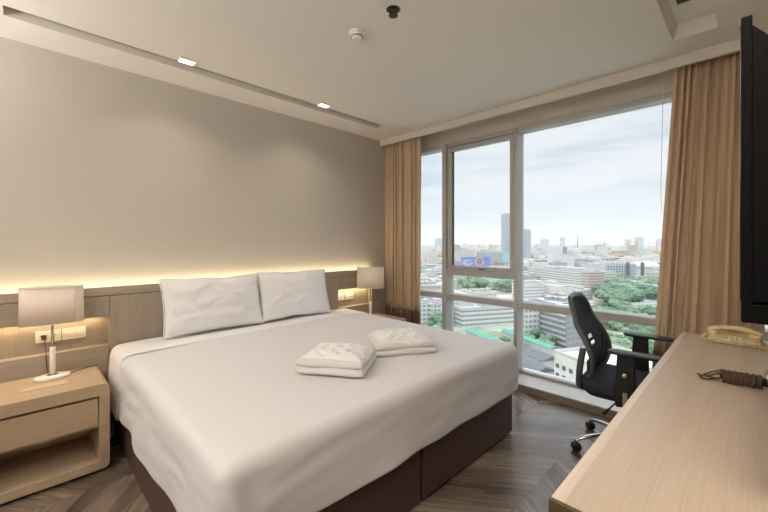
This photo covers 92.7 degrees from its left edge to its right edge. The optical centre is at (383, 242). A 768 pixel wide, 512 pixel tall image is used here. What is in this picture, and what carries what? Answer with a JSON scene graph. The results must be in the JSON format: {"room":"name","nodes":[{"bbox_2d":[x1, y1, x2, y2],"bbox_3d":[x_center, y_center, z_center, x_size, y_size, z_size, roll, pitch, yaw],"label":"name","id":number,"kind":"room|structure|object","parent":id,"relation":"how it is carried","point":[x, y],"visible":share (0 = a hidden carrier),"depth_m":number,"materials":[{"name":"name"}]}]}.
{"room":"hotel room","nodes":[
{"label":"hotel room","id":0,"kind":"room"},
{"bbox_2d":[0,37,385,313],"bbox_3d":[-1.708,-0.003,2.856,5.600,2.865,0.120,0,0,-45],"label":"wall","id":1,"kind":"structure","parent":0,"point":[110,176],"depth_m":2.78,"materials":[{"name":"beige paint"}]},
{"bbox_2d":[517,384,617,418],"bbox_3d":[1.169,1.302,3.340,0.008,0.055,3.248,0,0,-45],"label":"baseboard","id":2,"kind":"structure","parent":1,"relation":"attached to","point":[583,406],"depth_m":3.00,"materials":[{"name":"brown"}]},
{"bbox_2d":[518,368,621,411],"bbox_3d":[1.393,1.288,3.392,0.383,0.085,3.490,0,0,-45],"label":"sill","id":3,"kind":"structure","parent":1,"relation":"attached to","point":[555,388],"depth_m":3.14,"materials":[{"name":"white stone"}]},
{"bbox_2d":[380,30,767,146],"bbox_3d":[1.227,-1.300,3.156,0.030,0.269,3.590,0,0,-45],"label":"trim","id":4,"kind":"structure","parent":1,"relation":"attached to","point":[733,46],"depth_m":2.79,"materials":[{"name":"beige paint"}]},
{"bbox_2d":[0,391,611,511],"bbox_3d":[-0.547,1.380,1.465,5.287,0.100,3.690,0,0,-45],"label":"floor","id":5,"kind":"structure","parent":0,"point":[522,470],"depth_m":2.07,"materials":[{"name":"brown wood"}]},
{"bbox_2d":[0,366,109,504],"bbox_3d":[-1.991,1.073,2.070,0.652,0.514,0.433,0,0,-45],"label":"nightstand","id":6,"kind":"object","parent":5,"relation":"on","point":[53,436],"visible":0.98,"depth_m":2.04,"materials":[{"name":"brown wood"}]},
{"bbox_2d":[20,380,68,392],"bbox_3d":[-1.930,0.815,2.086,0.201,0.002,0.070,0,0,-45],"label":"note card","id":7,"kind":"object","parent":6,"relation":"on","point":[63,381],"visible":1,"depth_m":2.08,"materials":[{"name":"beige paper"}]},
{"bbox_2d":[0,426,97,454],"bbox_3d":[-1.996,1.067,2.076,0.552,0.015,0.389,0,0,-45],"label":"shelf","id":8,"kind":"object","parent":6,"relation":"attached to","point":[34,444],"depth_m":1.98,"materials":[{"name":"brown wood"}]},
{"bbox_2d":[18,284,84,382],"bbox_3d":[-1.999,0.539,2.208,0.300,0.554,0.149,0,0,-45],"label":"table lamp","id":9,"kind":"object","parent":6,"relation":"on","point":[38,306],"visible":1,"depth_m":2.16,"materials":[{"name":"white fabric"}]},
{"bbox_2d":[0,270,380,437],"bbox_3d":[-1.450,0.815,2.964,3.920,1.030,0.078,0,0,-45],"label":"headboard","id":10,"kind":"object","parent":5,"relation":"on","point":[114,316],"visible":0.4,"depth_m":2.48,"materials":[{"name":"brown wood"}]},
{"bbox_2d":[41,335,48,372],"bbox_3d":[-2.095,0.698,2.273,0.046,0.235,0.116,0,0,-45],"label":"cord","id":11,"kind":"object","parent":10,"relation":"hanging from","point":[43,337],"visible":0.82,"depth_m":2.29,"materials":[{"name":"brown plastic"}]},
{"bbox_2d":[35,329,60,343],"bbox_3d":[-2.132,0.593,2.324,0.120,0.072,0.010,0,0,-45],"label":"wall socket","id":12,"kind":"object","parent":10,"relation":"attached to","point":[57,333],"visible":0.91,"depth_m":2.32,"materials":[{"name":"beige plastic"}]},
{"bbox_2d":[62,326,85,339],"bbox_3d":[-2.043,0.593,2.412,0.120,0.072,0.011,0,0,-45],"label":"light switch","id":13,"kind":"object","parent":10,"relation":"attached to","point":[75,332],"visible":1,"depth_m":2.41,"materials":[{"name":"beige plastic"}]},
{"bbox_2d":[345,292,352,299],"bbox_3d":[-0.386,0.585,4.057,0.120,0.072,0.011,0,0,-45],"label":"light switch","id":14,"kind":"object","parent":10,"relation":"attached to","point":[349,295],"visible":1,"depth_m":4.06,"materials":[{"name":"beige plastic"}]},
{"bbox_2d":[108,308,517,511],"bbox_3d":[-0.444,1.006,2.526,2.106,0.649,1.962,0,0,-45],"label":"bed","id":15,"kind":"object","parent":5,"relation":"on","point":[220,419],"visible":0.91,"depth_m":1.75,"materials":[{"name":"white fabric"}]},
{"bbox_2d":[159,273,263,339],"bbox_3d":[-1.320,0.468,2.869,0.254,0.454,0.758,0,0,44],"label":"pillow","id":16,"kind":"object","parent":15,"relation":"on","point":[194,305],"visible":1,"depth_m":2.78,"materials":[{"name":"white fabric"}]},
{"bbox_2d":[256,269,330,321],"bbox_3d":[-0.815,0.463,3.375,0.703,0.453,0.238,0,0,-43],"label":"pillow","id":17,"kind":"object","parent":15,"relation":"on","point":[283,294],"visible":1,"depth_m":3.30,"materials":[{"name":"white fabric"}]},
{"bbox_2d":[295,342,375,377],"bbox_3d":[-0.255,0.624,2.022,0.365,0.126,0.299,0,0,12],"label":"folded towel","id":18,"kind":"object","parent":15,"relation":"on","point":[352,360],"visible":1,"depth_m":1.91,"materials":[{"name":"white fabric"}]},
{"bbox_2d":[366,327,437,356],"bbox_3d":[0.107,0.625,2.375,0.390,0.124,0.303,0,0,-15],"label":"folded towel","id":19,"kind":"object","parent":15,"relation":"on","point":[398,341],"visible":0.99,"depth_m":2.27,"materials":[{"name":"white fabric"}]},
{"bbox_2d":[373,313,406,321],"bbox_3d":[-0.056,1.073,3.991,0.425,0.514,0.433,0,0,-45],"label":"nightstand","id":20,"kind":"object","parent":5,"relation":"on","point":[377,314],"visible":0.07,"depth_m":4.01,"materials":[{"name":"brown wood"}]},
{"bbox_2d":[357,267,383,313],"bbox_3d":[-0.145,0.539,3.943,0.300,0.554,0.149,0,0,-3],"label":"table lamp","id":21,"kind":"object","parent":20,"relation":"on","point":[370,278],"visible":0.9,"depth_m":3.88,"materials":[{"name":"beige fabric"}]},
{"bbox_2d":[568,292,673,451],"bbox_3d":[1.534,0.836,2.308,0.657,0.988,0.653,0,0,42],"label":"office chair","id":22,"kind":"object","parent":5,"relation":"on","point":[618,382],"visible":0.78,"depth_m":2.33,"materials":[{"name":"black plastic"}]},
{"bbox_2d":[549,332,767,511],"bbox_3d":[1.354,0.948,1.352,2.173,0.765,0.623,0,0,-45],"label":"desk","id":23,"kind":"object","parent":5,"relation":"on","point":[683,441],"visible":1,"depth_m":1.02,"materials":[{"name":"brown wood"}]},
{"bbox_2d":[697,368,767,389],"bbox_3d":[1.410,0.529,1.444,0.269,0.074,0.173,0,0,41],"label":"hair dryer","id":24,"kind":"object","parent":23,"relation":"on","point":[759,381],"visible":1,"depth_m":1.44,"materials":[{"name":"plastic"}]},
{"bbox_2d":[699,325,767,349],"bbox_3d":[1.983,0.520,2.074,0.293,0.093,0.193,0,0,43],"label":"telephone","id":25,"kind":"object","parent":23,"relation":"on","point":[754,339],"visible":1,"depth_m":2.06,"materials":[{"name":"beige plastic"}]},
{"bbox_2d":[0,0,767,140],"bbox_3d":[-0.621,-1.335,1.392,5.080,0.200,3.690,0,0,-45],"label":"ceiling","id":26,"kind":"structure","parent":0,"point":[436,62],"depth_m":2.29,"materials":[{"name":"white paint"}]},
{"bbox_2d":[177,56,196,65],"bbox_3d":[-1.330,-1.228,2.470,0.100,0.014,0.068,0,0,-45],"label":"recessed light","id":27,"kind":"object","parent":26,"relation":"in","point":[181,59],"visible":1,"depth_m":2.46,"materials":[{"name":"beige"}]},
{"bbox_2d":[3,5,378,124],"bbox_3d":[-1.014,-1.288,2.940,2.856,0.015,0.138,0,0,-45],"label":"ceiling slot","id":28,"kind":"structure","parent":26,"relation":"attached to","point":[3,5],"depth_m":2.46,"materials":[{"name":"beige paint"}]},
{"bbox_2d":[317,102,330,107],"bbox_3d":[-0.536,-1.228,3.259,0.100,0.014,0.068,0,0,-45],"label":"recessed light","id":29,"kind":"object","parent":26,"relation":"in","point":[321,104],"visible":1,"depth_m":3.25,"materials":[{"name":"beige"}]},
{"bbox_2d":[348,27,364,41],"bbox_3d":[-0.158,-1.212,2.140,0.100,0.046,0.100,0,0,-45],"label":"smoke detector","id":30,"kind":"object","parent":26,"relation":"attached to","point":[357,34],"visible":1,"depth_m":2.11,"materials":[{"name":"beige plastic"}]},
{"bbox_2d":[386,5,399,18],"bbox_3d":[0.049,-1.218,1.937,0.076,0.034,0.076,0,0,-45],"label":"sprinkler","id":31,"kind":"object","parent":26,"relation":"attached to","point":[392,10],"visible":1,"depth_m":1.93,"materials":[{"name":"grey metal"}]},
{"bbox_2d":[421,69,673,149],"bbox_3d":[1.476,-1.268,3.474,0.150,0.334,3.490,0,0,-45],"label":"wall","id":32,"kind":"structure","parent":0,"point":[652,85],"depth_m":3.26,"materials":[{"name":"beige paint"}]},
{"bbox_2d":[421,81,767,387],"bbox_3d":[1.344,0.045,3.470,0.202,2.430,3.310,0,0,-45],"label":"window","id":33,"kind":"structure","parent":32,"relation":"attached to","point":[515,136],"depth_m":3.55,"materials":[{"name":"beige metal"}]},
{"bbox_3d":[0.835,-0.002,0.294,5.600,2.865,0.120,0,0,-45],"label":"wall","id":34,"kind":"structure","parent":0,"visible":0},
{"bbox_2d":[740,15,767,324],"bbox_3d":[1.315,-0.160,1.095,1.170,0.668,0.338,0,0,-45],"label":"television","id":35,"kind":"object","parent":34,"relation":"attached to","point":[753,41],"visible":1,"depth_m":0.79,"materials":[{"name":"black"}]},
{"bbox_3d":[1.412,-1.375,3.340,0.490,0.120,3.590,0,0,-45],"label":"trim","id":36,"kind":"structure","parent":0,"visible":0},
{"bbox_2d":[385,136,420,324],"bbox_3d":[0.216,-0.042,4.288,0.101,2.544,0.570,0,0,-45],"label":"curtain","id":37,"kind":"object","parent":36,"relation":"hanging from","point":[402,159],"visible":0.8,"depth_m":4.25,"materials":[{"name":"beige fabric"}]},
{"bbox_2d":[652,52,764,368],"bbox_3d":[2.121,-0.042,2.408,0.102,2.544,0.588,0,0,-45],"label":"curtain","id":38,"kind":"object","parent":36,"relation":"hanging from","point":[699,281],"visible":0.44,"depth_m":2.43,"materials":[{"name":"beige fabric"}]},
{"label":"outside","id":39,"kind":"structure","parent":0,"visible":0},
{"bbox_2d":[429,285,767,348],"bbox_3d":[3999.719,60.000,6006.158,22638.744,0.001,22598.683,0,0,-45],"label":"ground","id":40,"kind":"structure","parent":39,"point":[495,331],"depth_m":259.89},
{"bbox_2d":[421,273,428,280],"bbox_3d":[41.604,48.500,441.916,17.299,23.000,31.934,0,0,-6],"label":"building","id":41,"kind":"structure","parent":40,"relation":"on","point":[424,277],"depth_m":426.82,"materials":[{"name":"white concrete"}]},
{"bbox_2d":[421,299,429,325],"bbox_3d":[25.679,50.576,270.448,12.000,18.848,14.000,0,0,-17],"label":"building","id":42,"kind":"structure","parent":40,"relation":"on","point":[424,302],"depth_m":264.44,"materials":[{"name":"concrete"}]},
{"bbox_2d":[421,281,441,298],"bbox_3d":[46.489,48.500,355.466,39.937,23.000,14.847,0,0,-7],"label":"building","id":43,"kind":"structure","parent":40,"relation":"on","point":[430,285],"depth_m":348.61,"materials":[{"name":"white concrete"}]},
{"bbox_2d":[424,267,441,274],"bbox_3d":[79.238,48.500,555.399,33.600,23.000,16.930,0,0,-14],"label":"building","id":44,"kind":"structure","parent":40,"relation":"on","point":[432,271],"depth_m":547.64,"materials":[{"name":"white concrete"}]},
{"bbox_2d":[428,298,441,326],"bbox_3d":[39.446,50.588,271.512,16.000,18.823,15.000,0,0,-17],"label":"building","id":45,"kind":"structure","parent":40,"relation":"on","point":[435,305],"depth_m":264.05,"materials":[{"name":"concrete"}]},
{"bbox_2d":[429,312,441,322],"bbox_3d":[38.971,53.866,253.747,14.486,12.314,16.109,0,0,27],"label":"tree","id":46,"kind":"object","parent":40,"relation":"on","point":[436,317],"visible":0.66,"depth_m":250.73,"materials":[{"name":"green plant"}]},
{"bbox_2d":[435,238,441,246],"bbox_3d":[429.869,10.510,2900.009,45.000,98.980,31.500,0,0,-17],"label":"building","id":47,"kind":"structure","parent":40,"relation":"on","point":[438,241],"depth_m":2885.60,"materials":[{"name":"concrete"}]},
{"bbox_2d":[429,276,457,289],"bbox_3d":[69.455,50.500,450.158,30.058,19.000,31.108,0,0,-19],"label":"building","id":48,"kind":"structure","parent":40,"relation":"on","point":[439,277],"depth_m":440.37,"materials":[{"name":"white concrete"}]},
{"bbox_2d":[424,288,468,302],"bbox_3d":[55.721,50.500,327.924,31.108,19.000,30.058,0,0,-12],"label":"building","id":49,"kind":"structure","parent":40,"relation":"on","point":[455,291],"depth_m":325.34,"materials":[{"name":"white concrete"}]},
{"bbox_2d":[456,249,473,262],"bbox_3d":[167.966,36.607,760.005,30.000,46.785,24.000,0,0,-17],"label":"building","id":50,"kind":"structure","parent":40,"relation":"on","point":[466,252],"depth_m":750.37,"materials":[{"name":"concrete"}]},
{"bbox_2d":[462,282,474,288],"bbox_3d":[103.843,53.718,449.798,16.458,12.608,15.117,0,0,18],"label":"tree","id":51,"kind":"object","parent":40,"relation":"on","point":[468,285],"visible":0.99,"depth_m":445.12,"materials":[{"name":"green plant"}]},
{"bbox_2d":[466,276,475,283],"bbox_3d":[117.418,50.900,494.956,17.734,18.259,19.003,0,0,37],"label":"tree","id":52,"kind":"object","parent":40,"relation":"on","point":[471,279],"visible":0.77,"depth_m":487.56,"materials":[{"name":"green plant"}]},
{"bbox_2d":[461,257,489,266],"bbox_3d":[150.223,41.250,600.355,47.500,37.500,2.500,0,0,0],"label":"billboard","id":53,"kind":"object","parent":40,"relation":"on","point":[465,261],"visible":0.94,"depth_m":599.27,"materials":[{"name":"plastic"}]},
{"bbox_2d":[464,288,496,296],"bbox_3d":[97.749,53.000,371.955,27.931,14.000,16.923,0,0,-23],"label":"building","id":54,"kind":"structure","parent":40,"relation":"on","point":[480,291],"depth_m":367.04,"materials":[{"name":"beige concrete"}]},
{"bbox_2d":[465,327,501,340],"bbox_3d":[59.990,56.940,216.002,7.000,6.120,38.000,0,0,-17],"label":"shed","id":55,"kind":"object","parent":40,"relation":"on","point":[470,331],"visible":0.44,"depth_m":221.19,"materials":[{"name":"metal"}]},
{"bbox_2d":[454,300,513,327],"bbox_3d":[73.103,51.526,273.997,44.000,16.948,20.000,0,0,-17],"label":"building","id":56,"kind":"structure","parent":40,"relation":"on","point":[466,314],"depth_m":264.76,"materials":[{"name":"concrete"}]},
{"bbox_2d":[478,279,489,287],"bbox_3d":[132.165,53.551,484.393,16.744,12.943,18.230,0,0,-23],"label":"tree","id":57,"kind":"object","parent":40,"relation":"on","point":[484,282],"visible":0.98,"depth_m":479.47,"materials":[{"name":"green plant"}]},
{"bbox_2d":[477,277,499,288],"bbox_3d":[140.244,53.000,492.904,16.923,14.000,27.931,0,0,-28],"label":"building","id":58,"kind":"structure","parent":40,"relation":"on","point":[491,280],"depth_m":485.66,"materials":[{"name":"white concrete"}]},
{"bbox_2d":[476,251,506,264],"bbox_3d":[234.964,38.626,800.008,60.000,42.748,26.000,0,0,-17],"label":"building","id":59,"kind":"structure","parent":40,"relation":"on","point":[495,256],"depth_m":787.92,"materials":[{"name":"concrete"}]},
{"bbox_2d":[492,279,506,289],"bbox_3d":[148.646,53.123,467.367,17.852,13.807,18.730,0,0,-27],"label":"tree","id":60,"kind":"object","parent":40,"relation":"on","point":[498,281],"visible":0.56,"depth_m":464.32,"materials":[{"name":"green plant"}]},
{"bbox_2d":[499,336,510,341],"bbox_3d":[71.602,57.659,217.361,6.284,4.700,6.987,0,0,-20],"label":"tree","id":61,"kind":"object","parent":40,"relation":"on","point":[503,338],"visible":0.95,"depth_m":215.88,"materials":[{"name":"green plant"}]},
{"bbox_2d":[499,281,511,291],"bbox_3d":[149.924,53.496,444.376,20.537,13.055,18.781,0,0,14],"label":"tree","id":62,"kind":"object","parent":40,"relation":"on","point":[507,286],"visible":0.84,"depth_m":439.29,"materials":[{"name":"green plant"}]},
{"bbox_2d":[501,213,509,252],"bbox_3d":[374.949,-14.949,1110.013,27.000,149.898,27.000,0,0,-17],"label":"building","id":63,"kind":"structure","parent":40,"relation":"on","point":[505,218],"depth_m":1097.93,"materials":[{"name":"concrete"}]},
{"bbox_2d":[502,253,509,264],"bbox_3d":[213.971,38.500,640.457,14.000,43.000,1.900,0,0,0],"label":"billboard","id":64,"kind":"object","parent":40,"relation":"on","point":[505,256],"visible":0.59,"depth_m":639.48},
{"bbox_2d":[524,229,530,257],"bbox_3d":[418.950,8.713,1090.015,25.000,102.575,25.000,0,0,-17],"label":"building","id":65,"kind":"structure","parent":40,"relation":"on","point":[527,232],"depth_m":1078.01,"materials":[{"name":"concrete"}]},
{"bbox_2d":[512,280,544,301],"bbox_3d":[151.630,49.821,385.287,24.000,20.358,22.000,0,0,-17],"label":"building","id":66,"kind":"structure","parent":40,"relation":"on","point":[532,289],"depth_m":375.20,"materials":[{"name":"concrete"}]},
{"bbox_2d":[501,328,558,355],"bbox_3d":[82.990,57.020,212.003,6.000,5.960,43.000,0,0,-17],"label":"shed","id":67,"kind":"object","parent":40,"relation":"on","point":[530,342],"visible":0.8,"depth_m":203.29,"materials":[{"name":"metal"}]},
{"bbox_2d":[524,299,539,338],"bbox_3d":[91.003,47.788,231.874,10.000,24.424,10.000,0,0,-17],"label":"building","id":68,"kind":"structure","parent":40,"relation":"on","point":[531,318],"depth_m":226.96,"materials":[{"name":"concrete"}]},
{"bbox_2d":[524,273,539,279],"bbox_3d":[216.352,52.000,538.940,15.865,16.000,32.670,0,0,-21],"label":"building","id":69,"kind":"structure","parent":40,"relation":"on","point":[531,276],"depth_m":527.95,"materials":[{"name":"beige concrete"}]},
{"bbox_2d":[530,329,540,336],"bbox_3d":[92.829,56.440,227.702,8.940,7.147,9.941,0,0,18],"label":"tree","id":70,"kind":"object","parent":40,"relation":"on","point":[535,332],"visible":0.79,"depth_m":224.42,"materials":[{"name":"green plant"}]},
{"bbox_2d":[524,347,553,368],"bbox_3d":[74.992,56.120,176.003,11.000,7.760,16.000,0,0,-17],"label":"shed","id":71,"kind":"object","parent":40,"relation":"on","point":[544,358],"visible":0.6,"depth_m":171.92,"materials":[{"name":"metal"}]},
{"bbox_2d":[524,356,553,374],"bbox_3d":[62.993,55.460,160.002,13.000,9.080,22.000,0,0,-17],"label":"shed","id":72,"kind":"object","parent":40,"relation":"on","point":[529,363],"visible":0.28,"depth_m":153.46,"materials":[{"name":"concrete"}]},
{"bbox_2d":[421,243,660,265],"bbox_3d":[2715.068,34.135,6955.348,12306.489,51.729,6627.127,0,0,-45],"label":"buildings","id":73,"kind":"structure","parent":40,"relation":"on","point":[429,253],"depth_m":1285.18},
{"bbox_2d":[540,239,548,247],"bbox_3d":[1449.848,11.024,3300.054,60.000,97.952,42.000,0,0,-17],"label":"building","id":74,"kind":"structure","parent":40,"relation":"on","point":[544,243],"depth_m":3283.41,"materials":[{"name":"concrete"}]},
{"bbox_2d":[540,334,556,341],"bbox_3d":[96.069,56.697,215.089,8.970,6.631,9.974,0,0,43],"label":"tree","id":75,"kind":"object","parent":40,"relation":"on","point":[550,337],"visible":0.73,"depth_m":212.92,"materials":[{"name":"green plant"}]},
{"bbox_2d":[535,296,568,304],"bbox_3d":[151.383,54.000,326.064,20.858,12.000,26.602,0,0,-11],"label":"building","id":76,"kind":"structure","parent":40,"relation":"on","point":[547,299],"depth_m":323.36,"materials":[{"name":"white concrete"}]},
{"bbox_2d":[535,280,571,294],"bbox_3d":[177.146,50.637,398.066,20.000,18.726,50.000,0,0,-17],"label":"building","id":77,"kind":"structure","parent":40,"relation":"on","point":[550,286],"depth_m":379.16,"materials":[{"name":"concrete"}]},
{"bbox_2d":[543,292,567,298],"bbox_3d":[178.191,55.000,364.311,24.551,10.000,34.499,0,0,-10],"label":"building","id":78,"kind":"structure","parent":40,"relation":"on","point":[551,293],"depth_m":366.60,"materials":[{"name":"white concrete"}]},
{"bbox_2d":[549,260,566,265],"bbox_3d":[365.208,48.500,768.917,31.934,23.000,17.299,0,0,-19],"label":"building","id":79,"kind":"structure","parent":40,"relation":"on","point":[556,262],"depth_m":762.00,"materials":[{"name":"white concrete"}]},
{"bbox_2d":[539,303,584,347],"bbox_3d":[105.211,48.766,224.921,14.100,22.468,31.000,0,0,-17],"label":"building","id":80,"kind":"structure","parent":40,"relation":"on","point":[562,326],"depth_m":212.17,"materials":[{"name":"concrete"}]},
{"bbox_2d":[560,237,564,246],"bbox_3d":[1559.852,3.608,3200.059,32.000,112.784,22.400,0,0,-17],"label":"building","id":81,"kind":"structure","parent":40,"relation":"on","point":[562,239],"depth_m":3189.39,"materials":[{"name":"concrete"}]},
{"bbox_2d":[556,254,573,266],"bbox_3d":[409.842,42.543,828.584,28.000,34.915,24.000,0,0,-17],"label":"building","id":82,"kind":"structure","parent":40,"relation":"on","point":[569,259],"depth_m":819.10,"materials":[{"name":"concrete"}]},
{"bbox_2d":[528,266,615,285],"bbox_3d":[250.812,46.038,500.055,38.000,27.924,114.000,0,0,-17],"label":"building","id":83,"kind":"structure","parent":40,"relation":"on","point":[564,275],"depth_m":484.95,"materials":[{"name":"concrete"}]},
{"bbox_2d":[566,284,592,299],"bbox_3d":[208.976,53.000,398.771,16.923,14.000,27.931,0,0,-15],"label":"building","id":84,"kind":"structure","parent":40,"relation":"on","point":[588,293],"depth_m":386.73,"materials":[{"name":"white concrete"}]},
{"bbox_2d":[581,269,603,294],"bbox_3d":[245.980,45.669,432.010,22.000,28.661,12.000,0,0,-17],"label":"building","id":85,"kind":"structure","parent":40,"relation":"on","point":[589,279],"depth_m":427.03,"materials":[{"name":"concrete"}]},
{"bbox_2d":[581,263,605,269],"bbox_3d":[316.986,45.309,554.704,22.000,29.382,24.000,0,0,-17],"label":"building","id":86,"kind":"structure","parent":40,"relation":"on","point":[593,265],"depth_m":545.77,"materials":[{"name":"concrete"}]},
{"bbox_2d":[591,284,605,291],"bbox_3d":[229.093,51.472,375.199,23.711,17.118,25.073,0,0,-23],"label":"tree","id":87,"kind":"object","parent":40,"relation":"on","point":[597,286],"visible":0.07,"depth_m":377.17,"materials":[{"name":"green plant"}]},
{"bbox_2d":[554,344,651,379],"bbox_3d":[76.415,48.950,122.291,26.060,22.100,24.060,0,0,-17],"label":"building","id":88,"kind":"structure","parent":40,"relation":"on","point":[565,360],"depth_m":125.77,"materials":[{"name":"concrete"}]},
{"bbox_2d":[594,287,613,305],"bbox_3d":[214.062,51.288,349.549,24.381,17.490,21.926,0,0,26],"label":"tree","id":89,"kind":"object","parent":40,"relation":"on","point":[599,293],"visible":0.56,"depth_m":347.81,"materials":[{"name":"green plant"}]},
{"bbox_2d":[578,261,635,276],"bbox_3d":[353.311,44.776,581.984,62.000,30.448,50.000,0,0,-17],"label":"building","id":90,"kind":"structure","parent":40,"relation":"on","point":[619,267],"depth_m":563.92,"materials":[{"name":"concrete"}]},
{"bbox_2d":[600,283,627,288],"bbox_3d":[229.330,50.440,363.796,26.782,19.189,24.493,0,0,37],"label":"tree","id":91,"kind":"object","parent":40,"relation":"on","point":[611,285],"visible":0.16,"depth_m":364.45,"materials":[{"name":"green plant"}]},
{"bbox_2d":[608,321,623,330],"bbox_3d":[158.501,55.839,250.235,9.239,8.348,9.900,0,0,32],"label":"tree","id":92,"kind":"object","parent":40,"relation":"on","point":[617,325],"visible":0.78,"depth_m":246.90,"materials":[{"name":"green plant"}]},
{"bbox_2d":[603,290,631,301],"bbox_3d":[213.615,51.638,334.089,20.906,16.782,22.761,0,0,-31],"label":"tree","id":93,"kind":"object","parent":40,"relation":"on","point":[621,296],"visible":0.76,"depth_m":326.93,"materials":[{"name":"green plant"}]},
{"bbox_2d":[608,295,628,305],"bbox_3d":[211.198,52.767,330.630,17.986,14.512,16.785,0,0,4],"label":"tree","id":94,"kind":"object","parent":40,"relation":"on","point":[612,300],"visible":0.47,"depth_m":326.97,"materials":[{"name":"green plant"}]},
{"bbox_2d":[611,250,629,254],"bbox_3d":[904.935,43.648,1400.036,60.000,32.704,30.000,0,0,-17],"label":"building","id":95,"kind":"structure","parent":40,"relation":"on","point":[614,252],"depth_m":1388.25,"materials":[{"name":"concrete"}]},
{"bbox_2d":[611,338,632,349],"bbox_3d":[120.449,54.787,186.010,13.376,10.466,14.034,0,0,-31],"label":"tree","id":96,"kind":"object","parent":40,"relation":"on","point":[612,340],"visible":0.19,"depth_m":181.34,"materials":[{"name":"green plant"}]},
{"bbox_2d":[614,337,631,345],"bbox_3d":[120.564,53.930,184.850,12.354,12.180,13.238,0,0,28],"label":"tree","id":97,"kind":"object","parent":40,"relation":"on","point":[625,341],"visible":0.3,"depth_m":183.12,"materials":[{"name":"green plant"}]},
{"bbox_2d":[613,301,632,307],"bbox_3d":[197.426,53.898,298.739,17.846,12.249,16.048,0,0,-24],"label":"tree","id":98,"kind":"object","parent":40,"relation":"on","point":[626,303],"visible":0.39,"depth_m":298.59,"materials":[{"name":"green plant"}]},
{"bbox_2d":[615,305,635,310],"bbox_3d":[185.664,54.030,280.495,16.622,11.984,15.201,0,0,5],"label":"tree","id":99,"kind":"object","parent":40,"relation":"on","point":[620,307],"visible":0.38,"depth_m":277.50,"materials":[{"name":"green plant"}]},
{"bbox_2d":[626,262,629,275],"bbox_3d":[364.974,44.500,548.014,3.200,31.000,3.200,0,0,-17],"label":"tower","id":100,"kind":"structure","parent":40,"relation":"on","point":[627,263],"depth_m":546.84,"materials":[{"name":"grey concrete"}]},
{"bbox_2d":[614,287,645,301],"bbox_3d":[224.882,50.006,334.322,25.828,20.064,28.720,0,0,22],"label":"tree","id":101,"kind":"object","parent":40,"relation":"on","point":[637,295],"visible":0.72,"depth_m":325.22,"materials":[{"name":"green plant"}]},
{"bbox_2d":[612,280,657,287],"bbox_3d":[269.886,50.500,392.087,31.108,19.000,30.058,0,0,-19],"label":"building","id":102,"kind":"structure","parent":40,"relation":"on","point":[633,281],"depth_m":389.86,"materials":[{"name":"white concrete"}]},
{"bbox_2d":[628,305,643,312],"bbox_3d":[189.866,53.368,277.438,15.433,13.306,14.402,0,0,15],"label":"tree","id":103,"kind":"object","parent":40,"relation":"on","point":[638,308],"visible":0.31,"depth_m":274.26,"materials":[{"name":"green plant"}]},
{"bbox_2d":[623,328,653,336],"bbox_3d":[145.426,54.478,209.493,15.974,11.085,14.608,0,0,-21],"label":"tree","id":104,"kind":"object","parent":40,"relation":"on","point":[643,331],"visible":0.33,"depth_m":206.55,"materials":[{"name":"green plant"}]},
{"bbox_2d":[634,237,643,247],"bbox_3d":[2229.850,2.606,3200.089,60.000,114.787,42.000,0,0,-17],"label":"building","id":105,"kind":"structure","parent":40,"relation":"on","point":[640,239],"depth_m":3182.39,"materials":[{"name":"concrete"}]},
{"bbox_2d":[628,323,653,331],"bbox_3d":[158.797,53.819,224.019,15.416,12.409,17.142,0,0,20],"label":"tree","id":106,"kind":"object","parent":40,"relation":"on","point":[632,326],"visible":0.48,"depth_m":221.89,"materials":[{"name":"green plant"}]},
{"bbox_2d":[630,299,656,306],"bbox_3d":[228.903,55.186,330.629,34.000,9.628,16.000,0,0,-17],"label":"building","id":107,"kind":"structure","parent":40,"relation":"on","point":[645,302],"depth_m":324.55,"materials":[{"name":"concrete"}]},
{"bbox_2d":[630,261,659,274],"bbox_3d":[427.972,45.001,605.017,50.000,29.998,50.000,0,0,-45],"label":"domed hall","id":108,"kind":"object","parent":40,"relation":"on","point":[648,266],"visible":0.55,"depth_m":587.53,"materials":[{"name":"concrete"}]},
{"bbox_2d":[635,284,657,298],"bbox_3d":[256.672,49.853,354.278,23.363,20.368,25.546,0,0,1],"label":"tree","id":109,"kind":"object","parent":40,"relation":"on","point":[651,291],"visible":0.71,"depth_m":346.49,"materials":[{"name":"green plant"}]},
{"bbox_2d":[638,275,658,279],"bbox_3d":[333.676,50.536,460.869,23.413,19.001,22.316,0,0,2],"label":"tree","id":110,"kind":"object","parent":40,"relation":"on","point":[642,276],"visible":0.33,"depth_m":454.95,"materials":[{"name":"green plant"}]},
{"bbox_2d":[641,279,657,284],"bbox_3d":[302.198,50.071,408.322,24.450,19.932,27.188,0,0,-6],"label":"tree","id":111,"kind":"object","parent":40,"relation":"on","point":[651,281],"visible":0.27,"depth_m":403.81,"materials":[{"name":"green plant"}]},
{"bbox_2d":[643,305,656,315],"bbox_3d":[200.538,53.433,269.592,16.193,13.181,17.123,0,0,33],"label":"tree","id":112,"kind":"object","parent":40,"relation":"on","point":[650,310],"visible":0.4,"depth_m":269.78,"materials":[{"name":"green plant"}]},
{"bbox_2d":[646,271,658,276],"bbox_3d":[410.432,49.586,537.418,34.000,20.829,26.000,0,0,-17],"label":"building","id":113,"kind":"structure","parent":40,"relation":"on","point":[648,273],"depth_m":537.31,"materials":[{"name":"concrete"}]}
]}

